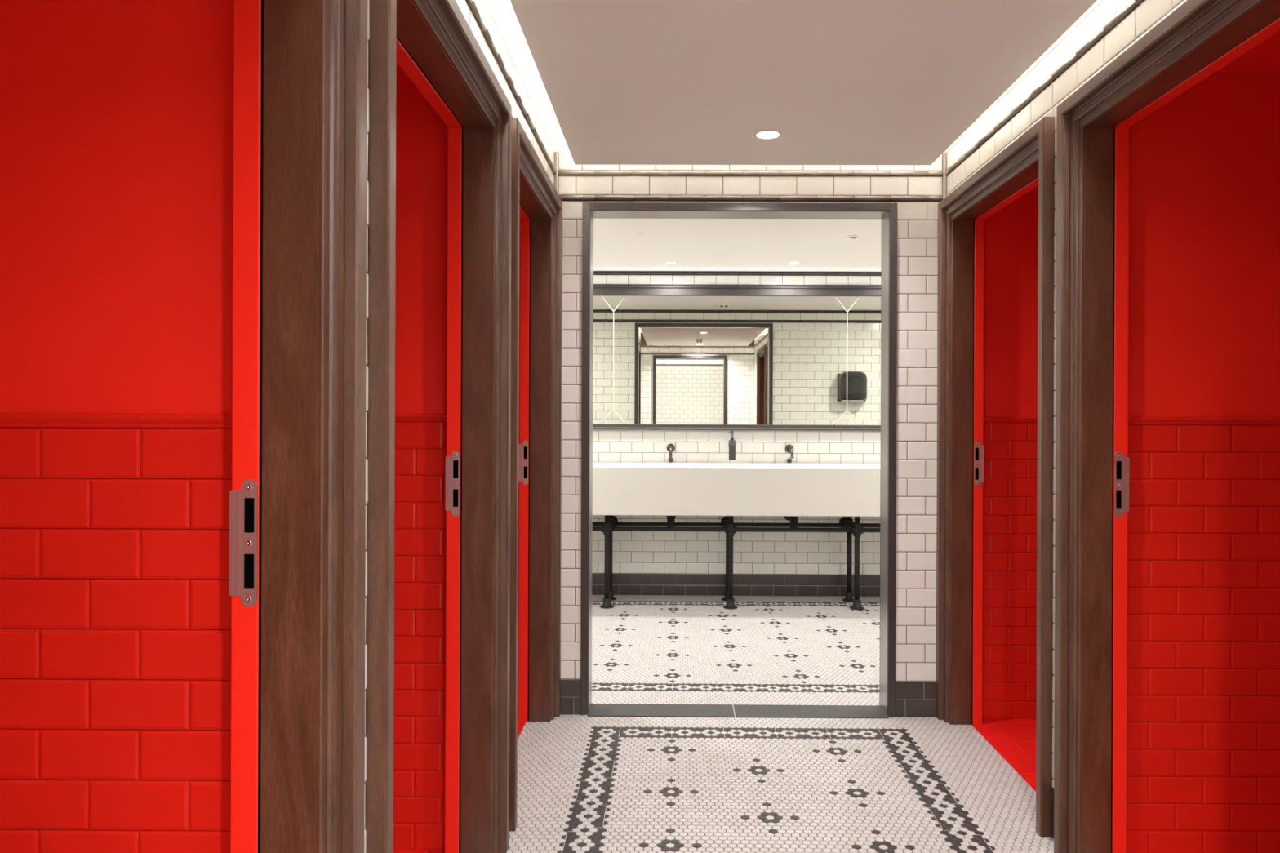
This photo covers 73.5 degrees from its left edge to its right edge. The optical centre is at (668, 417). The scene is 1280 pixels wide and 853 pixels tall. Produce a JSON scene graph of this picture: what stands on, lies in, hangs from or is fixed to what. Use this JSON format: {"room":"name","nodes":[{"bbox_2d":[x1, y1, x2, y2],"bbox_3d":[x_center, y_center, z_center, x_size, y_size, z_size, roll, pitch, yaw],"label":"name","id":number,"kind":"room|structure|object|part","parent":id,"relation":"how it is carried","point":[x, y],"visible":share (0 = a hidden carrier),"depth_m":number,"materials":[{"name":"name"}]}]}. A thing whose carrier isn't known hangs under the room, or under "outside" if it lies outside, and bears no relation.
{"room":"public restroom","nodes":[
{"label":"public restroom","id":0,"kind":"room"},
{"bbox_2d":[0,0,233,852],"bbox_3d":[-1.353,0.122,1.379,1.450,2.232,0.150,0,0,0],"label":"wall partition","id":1,"kind":"structure","parent":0,"point":[117,116],"depth_m":1.31,"materials":[{"name":"red paint"}]},
{"bbox_3d":[-1.352,0.003,1.379,1.449,0.023,0.150,0,0,0],"label":"dado rail","id":2,"kind":"part","parent":1,"relation":"part of","materials":[{"name":"red paint"}]},
{"bbox_2d":[395,61,404,71],"bbox_3d":[-1.344,-1.008,1.857,1.550,0.028,3.492,0,0,0],"label":"ceiling","id":3,"kind":"structure","parent":0,"point":[398,68],"depth_m":2.44,"materials":[{"name":"red paint"}]},
{"bbox_2d":[393,71,448,849],"bbox_3d":[-1.343,0.122,2.524,1.450,2.232,0.149,0,0,0],"label":"wall partition","id":4,"kind":"structure","parent":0,"point":[421,134],"depth_m":2.45,"materials":[{"name":"red paint"}]},
{"bbox_3d":[-1.343,-0.001,2.524,1.449,0.023,0.149,0,0,0],"label":"dado rail","id":5,"kind":"part","parent":4,"relation":"part of","materials":[{"name":"red paint"}]},
{"bbox_2d":[364,0,555,852],"bbox_3d":[-0.561,0.016,1.567,0.129,2.450,4.025,0,0,0],"label":"wall","id":6,"kind":"structure","parent":0,"point":[494,14],"depth_m":2.54,"materials":[{"name":"white tile"}]},
{"bbox_2d":[229,0,367,852],"bbox_3d":[-0.552,0.171,0.802,0.163,2.139,1.036,0,0,0],"label":"door frame","id":7,"kind":"structure","parent":6,"relation":"in","point":[297,495],"depth_m":1.23,"materials":[{"name":"brown wood"}]},
{"bbox_3d":[-0.610,0.181,1.234,0.040,0.183,0.013,0,0,0],"label":"strike plate","id":8,"kind":"part","parent":7,"relation":"part of","materials":[{"name":"silver metal"}]},
{"bbox_3d":[-0.486,0.172,1.274,0.040,2.139,0.092,0,0,0],"label":"casing","id":9,"kind":"part","parent":7,"relation":"part of","materials":[{"name":"brown wood"}]},
{"bbox_2d":[364,0,511,852],"bbox_3d":[-0.543,0.171,1.945,0.163,2.139,1.052,0,0,0],"label":"door frame","id":10,"kind":"structure","parent":6,"relation":"in","point":[433,42],"depth_m":2.38,"materials":[{"name":"brown wood"}]},
{"bbox_3d":[-0.485,0.172,1.465,0.040,2.139,0.092,0,0,0],"label":"casing","id":11,"kind":"part","parent":10,"relation":"part of","materials":[{"name":"brown wood"}]},
{"bbox_3d":[-0.601,0.185,2.385,0.040,0.183,0.013,0,0,0],"label":"strike plate","id":12,"kind":"part","parent":10,"relation":"part of","materials":[{"name":"silver metal"}]},
{"bbox_3d":[-0.477,0.172,2.425,0.040,2.139,0.092,0,0,0],"label":"casing","id":13,"kind":"part","parent":10,"relation":"part of","materials":[{"name":"brown wood"}]},
{"bbox_2d":[466,0,556,174],"bbox_3d":[-0.487,-1.020,1.565,0.010,0.021,4.021,0,0,0],"label":"trim","id":14,"kind":"structure","parent":6,"relation":"attached to","point":[472,3],"depth_m":2.54,"materials":[{"name":"beige tile"}]},
{"bbox_2d":[508,117,562,831],"bbox_3d":[-0.534,0.171,3.070,0.163,2.139,1.012,0,0,0],"label":"door frame","id":15,"kind":"structure","parent":6,"relation":"in","point":[536,326],"depth_m":3.48,"materials":[{"name":"brown wood"}]},
{"bbox_3d":[-0.476,0.172,2.610,0.040,2.139,0.092,0,0,0],"label":"casing","id":16,"kind":"part","parent":15,"relation":"part of","materials":[{"name":"brown wood"}]},
{"bbox_3d":[-0.592,0.185,3.490,0.040,0.183,0.013,0,0,0],"label":"strike plate","id":17,"kind":"part","parent":15,"relation":"part of","materials":[{"name":"silver metal"}]},
{"bbox_3d":[-0.468,0.172,3.530,0.040,2.139,0.092,0,0,0],"label":"casing","id":18,"kind":"part","parent":15,"relation":"part of","materials":[{"name":"brown wood"}]},
{"bbox_2d":[554,151,558,192],"bbox_3d":[-0.470,-1.007,3.569,0.014,0.197,0.014,0,0,0],"label":"trim","id":19,"kind":"structure","parent":6,"relation":"attached to","point":[556,153],"depth_m":3.56,"materials":[{"name":"beige tile"}]},
{"bbox_2d":[502,0,560,128],"bbox_3d":[0.322,-1.231,1.569,1.885,0.050,4.242,0,0,0],"label":"strip light","id":20,"kind":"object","parent":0,"point":[507,4],"depth_m":2.88,"materials":[{"name":"white paint"}]},
{"bbox_2d":[393,714,1053,852],"bbox_3d":[0.312,1.268,1.534,4.785,0.052,4.172,0,0,0],"label":"floor","id":21,"kind":"structure","parent":0,"point":[586,784],"depth_m":2.88,"materials":[{"name":"white tile"}]},
{"bbox_2d":[591,595,879,705],"bbox_3d":[0.434,1.269,4.852,4.500,0.051,2.350,0,0,0],"label":"floor","id":22,"kind":"structure","parent":0,"point":[646,649],"depth_m":4.55,"materials":[{"name":"white tile"}]},
{"bbox_2d":[592,515,879,609],"bbox_3d":[0.417,0.937,5.759,3.242,0.613,0.436,0,0,0],"label":"stand","id":23,"kind":"object","parent":22,"relation":"on","point":[611,524],"visible":0.59,"depth_m":5.58,"materials":[{"name":"black metal"}]},
{"bbox_3d":[-0.404,0.932,5.593,0.034,0.610,0.034,0,0,0],"label":"leg","id":24,"kind":"part","parent":23,"relation":"part of","materials":[{"name":"black metal"}]},
{"bbox_3d":[-0.402,0.932,5.838,0.034,0.610,0.034,0,0,0],"label":"leg","id":25,"kind":"part","parent":23,"relation":"part of","materials":[{"name":"black metal"}]},
{"bbox_3d":[0.404,0.936,5.832,0.034,0.610,0.034,0,0,0],"label":"leg","id":26,"kind":"part","parent":23,"relation":"part of","materials":[{"name":"black metal"}]},
{"bbox_3d":[0.402,0.936,5.587,0.034,0.610,0.034,0,0,0],"label":"leg","id":27,"kind":"part","parent":23,"relation":"part of","materials":[{"name":"black metal"}]},
{"bbox_2d":[592,462,880,527],"bbox_3d":[0.419,0.537,5.711,3.250,0.435,0.528,0,0,0],"label":"basin","id":28,"kind":"object","parent":23,"relation":"on","point":[792,491],"visible":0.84,"depth_m":5.45,"materials":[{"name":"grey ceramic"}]},
{"bbox_3d":[1.227,0.939,5.825,0.034,0.610,0.034,0,0,0],"label":"leg","id":29,"kind":"part","parent":23,"relation":"part of","materials":[{"name":"black metal"}]},
{"bbox_3d":[1.225,0.939,5.580,0.034,0.610,0.034,0,0,0],"label":"leg","id":30,"kind":"part","parent":23,"relation":"part of","materials":[{"name":"black metal"}]},
{"bbox_2d":[591,271,880,574],"bbox_3d":[0.448,0.089,6.036,4.600,2.312,0.121,0,0,0],"label":"wall","id":31,"kind":"structure","parent":0,"point":[633,552],"depth_m":5.98,"materials":[{"name":"white tile"}]},
{"bbox_2d":[666,444,675,462],"bbox_3d":[0.012,0.250,5.902,0.059,0.128,0.156,0,0,0],"label":"tap","id":32,"kind":"object","parent":31,"relation":"attached to","point":[670,447],"visible":1,"depth_m":5.96,"materials":[{"name":"grey metal"}]},
{"bbox_3d":[0.012,0.237,5.898,0.022,0.076,0.148,0,0,0],"label":"spout","id":33,"kind":"part","parent":32,"relation":"part of","materials":[{"name":"grey metal"}]},
{"bbox_2d":[728,431,736,460],"bbox_3d":[0.432,0.194,5.908,0.054,0.197,0.137,0,0,0],"label":"soap dispenser","id":34,"kind":"object","parent":31,"relation":"attached to","point":[731,444],"visible":1,"depth_m":5.84,"materials":[{"name":"grey"}]},
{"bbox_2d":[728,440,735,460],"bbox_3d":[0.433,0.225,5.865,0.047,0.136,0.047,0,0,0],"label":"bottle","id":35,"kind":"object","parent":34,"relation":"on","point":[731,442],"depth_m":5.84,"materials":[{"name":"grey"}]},
{"bbox_2d":[591,573,879,596],"bbox_3d":[0.443,1.170,5.974,4.400,0.150,0.011,0,0,0],"label":"baseboard","id":36,"kind":"structure","parent":31,"relation":"attached to","point":[744,584],"depth_m":5.97,"materials":[{"name":"black tile"}]},
{"bbox_2d":[592,285,880,431],"bbox_3d":[0.424,-0.407,5.931,3.310,0.995,0.089,0,0,0],"label":"wall mirror","id":37,"kind":"object","parent":31,"relation":"attached to","point":[665,357],"visible":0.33,"depth_m":5.91,"materials":[{"name":"grey mirror"}]},
{"bbox_3d":[0.422,0.071,5.936,3.250,0.040,0.079,0,0,0],"label":"frame","id":38,"kind":"part","parent":37,"relation":"part of","materials":[{"name":"grey metal"}]},
{"bbox_3d":[0.426,-0.871,5.931,3.250,0.067,0.089,0,0,0],"label":"frame","id":39,"kind":"part","parent":37,"relation":"part of","materials":[{"name":"grey metal"}]},
{"bbox_2d":[593,271,880,275],"bbox_3d":[0.452,-1.003,5.971,4.399,0.018,0.010,0,0,0],"label":"trim","id":40,"kind":"structure","parent":31,"relation":"attached to","point":[594,273],"depth_m":5.97,"materials":[{"name":"grey tile"}]},
{"bbox_2d":[593,284,880,286],"bbox_3d":[0.451,-0.914,5.971,4.399,0.018,0.010,0,0,0],"label":"trim","id":41,"kind":"structure","parent":31,"relation":"attached to","point":[593,285],"depth_m":5.97,"materials":[{"name":"grey tile"}]},
{"bbox_2d":[785,444,793,462],"bbox_3d":[0.838,0.255,5.895,0.059,0.128,0.156,0,0,0],"label":"tap","id":42,"kind":"object","parent":31,"relation":"attached to","point":[788,448],"visible":1,"depth_m":5.96,"materials":[{"name":"grey metal"}]},
{"bbox_3d":[0.838,0.243,5.891,0.022,0.076,0.148,0,0,0],"label":"spout","id":43,"kind":"part","parent":42,"relation":"part of","materials":[{"name":"grey metal"}]},
{"bbox_2d":[593,217,881,271],"bbox_3d":[0.443,-1.042,4.892,4.600,0.050,2.410,0,0,0],"label":"ceiling","id":44,"kind":"structure","parent":0,"point":[696,245],"depth_m":5.07,"materials":[{"name":"white paint"}]},
{"bbox_2d":[665,261,677,264],"bbox_3d":[0.015,-1.017,5.645,0.080,0.004,0.080,0,0,0],"label":"recessed light","id":45,"kind":"object","parent":44,"relation":"in","point":[669,262],"visible":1,"depth_m":5.64,"materials":[{"name":"white plastic"}]},
{"bbox_2d":[787,262,799,264],"bbox_3d":[0.824,-1.014,5.639,0.080,0.004,0.080,0,0,0],"label":"recessed light","id":46,"kind":"object","parent":44,"relation":"in","point":[789,263],"visible":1,"depth_m":5.64,"materials":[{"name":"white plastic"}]},
{"bbox_2d":[846,235,859,238],"bbox_3d":[1.037,-1.011,4.812,0.072,0.007,0.072,0,0,0],"label":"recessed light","id":47,"kind":"object","parent":44,"relation":"attached to","point":[851,236],"visible":1,"depth_m":4.79,"materials":[{"name":"white plastic"}]},
{"bbox_2d":[517,128,1038,719],"bbox_3d":[0.354,0.019,3.619,5.050,2.450,0.156,0,0,0],"label":"wall","id":48,"kind":"structure","parent":0,"point":[917,220],"depth_m":3.56,"materials":[{"name":"white tile"}]},
{"bbox_2d":[560,679,580,715],"bbox_3d":[-0.424,1.168,3.574,0.124,0.147,0.010,0,0,0],"label":"baseboard","id":49,"kind":"structure","parent":48,"relation":"attached to","point":[570,688],"depth_m":3.57,"materials":[{"name":"black tile"}]},
{"bbox_2d":[580,202,897,719],"bbox_3d":[0.291,0.181,3.626,1.309,2.146,0.164,0,0,0],"label":"door frame","id":50,"kind":"structure","parent":48,"relation":"in","point":[886,709],"depth_m":3.56,"materials":[{"name":"grey metal"}]},
{"bbox_2d":[557,170,943,176],"bbox_3d":[0.338,-1.016,3.563,1.607,0.021,0.010,0,0,0],"label":"trim","id":51,"kind":"structure","parent":48,"relation":"attached to","point":[748,173],"depth_m":3.56,"materials":[{"name":"beige tile"}]},
{"bbox_2d":[558,195,943,200],"bbox_3d":[0.337,-0.915,3.563,1.607,0.019,0.010,0,0,0],"label":"trim","id":52,"kind":"structure","parent":48,"relation":"attached to","point":[562,197],"depth_m":3.56,"materials":[{"name":"beige tile"}]},
{"bbox_2d":[895,681,936,717],"bbox_3d":[1.039,1.174,3.562,0.209,0.147,0.010,0,0,0],"label":"baseboard","id":53,"kind":"structure","parent":48,"relation":"attached to","point":[913,699],"depth_m":3.56,"materials":[{"name":"black tile"}]},
{"bbox_3d":[2.000,0.013,3.536,1.449,0.023,0.016,0,0,0],"label":"dado rail","id":54,"kind":"part","parent":48,"relation":"part of","materials":[{"name":"red tile"}]},
{"bbox_2d":[509,0,1097,164],"bbox_3d":[0.322,-1.027,1.558,1.430,0.022,3.780,0,0,0],"label":"ceiling","id":55,"kind":"structure","parent":0,"point":[624,82],"depth_m":2.50,"materials":[{"name":"white paint"}]},
{"bbox_2d":[754,129,781,139],"bbox_3d":[0.355,-1.014,3.073,0.098,0.004,0.098,0,0,0],"label":"recessed light","id":56,"kind":"object","parent":55,"relation":"in","point":[765,134],"visible":1,"depth_m":3.07,"materials":[{"name":"white plastic"}]},
{"bbox_2d":[756,131,778,137],"bbox_3d":[0.355,-1.014,3.073,0.078,0.001,0.078,0,0,0],"label":"diffuser","id":57,"kind":"object","parent":56,"relation":"attached to","point":[765,134],"depth_m":3.08,"materials":[{"name":"white plastic"}]},
{"bbox_2d":[946,0,1186,839],"bbox_3d":[1.196,0.023,1.553,0.128,2.450,4.025,0,0,0],"label":"wall","id":58,"kind":"structure","parent":0,"point":[1147,14],"depth_m":2.53,"materials":[{"name":"white tile"}]},
{"bbox_2d":[942,151,946,199],"bbox_3d":[1.145,-1.001,3.556,0.014,0.197,0.014,0,0,0],"label":"trim","id":59,"kind":"structure","parent":58,"relation":"attached to","point":[944,154],"depth_m":3.55,"materials":[{"name":"beige tile"}]},
{"bbox_2d":[936,116,1055,838],"bbox_3d":[1.191,0.178,3.051,0.163,2.139,1.024,0,0,0],"label":"door frame","id":60,"kind":"structure","parent":58,"relation":"in","point":[1028,162],"depth_m":3.47,"materials":[{"name":"brown wood"}]},
{"bbox_3d":[1.133,0.178,3.517,0.040,2.139,0.092,0,0,0],"label":"casing","id":61,"kind":"part","parent":60,"relation":"part of","materials":[{"name":"brown wood"}]},
{"bbox_3d":[1.256,0.189,3.475,0.040,0.183,0.013,0,0,0],"label":"strike plate","id":62,"kind":"part","parent":60,"relation":"part of","materials":[{"name":"silver metal"}]},
{"bbox_3d":[1.126,0.178,2.585,0.040,2.139,0.092,0,0,0],"label":"casing","id":63,"kind":"part","parent":60,"relation":"part of","materials":[{"name":"brown wood"}]},
{"bbox_2d":[944,0,1142,175],"bbox_3d":[1.131,-1.013,1.552,0.010,0.021,4.021,0,0,0],"label":"trim","id":64,"kind":"structure","parent":58,"relation":"attached to","point":[1132,4],"depth_m":2.53,"materials":[{"name":"beige tile"}]},
{"bbox_2d":[1053,0,1279,852],"bbox_3d":[1.183,0.178,1.940,0.163,2.139,1.023,0,0,0],"label":"door frame","id":65,"kind":"structure","parent":58,"relation":"in","point":[1199,37],"depth_m":2.36,"materials":[{"name":"brown wood"}]},
{"bbox_3d":[1.124,0.178,2.406,0.040,2.139,0.092,0,0,0],"label":"casing","id":66,"kind":"part","parent":65,"relation":"part of","materials":[{"name":"brown wood"}]},
{"bbox_3d":[1.247,0.186,2.364,0.040,0.183,0.013,0,0,0],"label":"strike plate","id":67,"kind":"part","parent":65,"relation":"part of","materials":[{"name":"silver metal"}]},
{"bbox_2d":[1126,71,1279,852],"bbox_3d":[1.992,0.135,2.489,1.450,2.232,0.142,0,0,0],"label":"wall partition","id":68,"kind":"structure","parent":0,"point":[1203,719],"depth_m":2.43,"materials":[{"name":"red paint"}]},
{"bbox_3d":[1.992,0.013,2.489,1.449,0.023,0.142,0,0,0],"label":"dado rail","id":69,"kind":"part","parent":68,"relation":"part of","materials":[{"name":"red paint"}]},
{"bbox_2d":[1216,31,1279,71],"bbox_3d":[1.991,-0.995,1.830,1.550,0.028,3.492,0,0,0],"label":"ceiling","id":70,"kind":"structure","parent":0,"point":[1264,56],"depth_m":2.35,"materials":[{"name":"red paint"}]}
]}

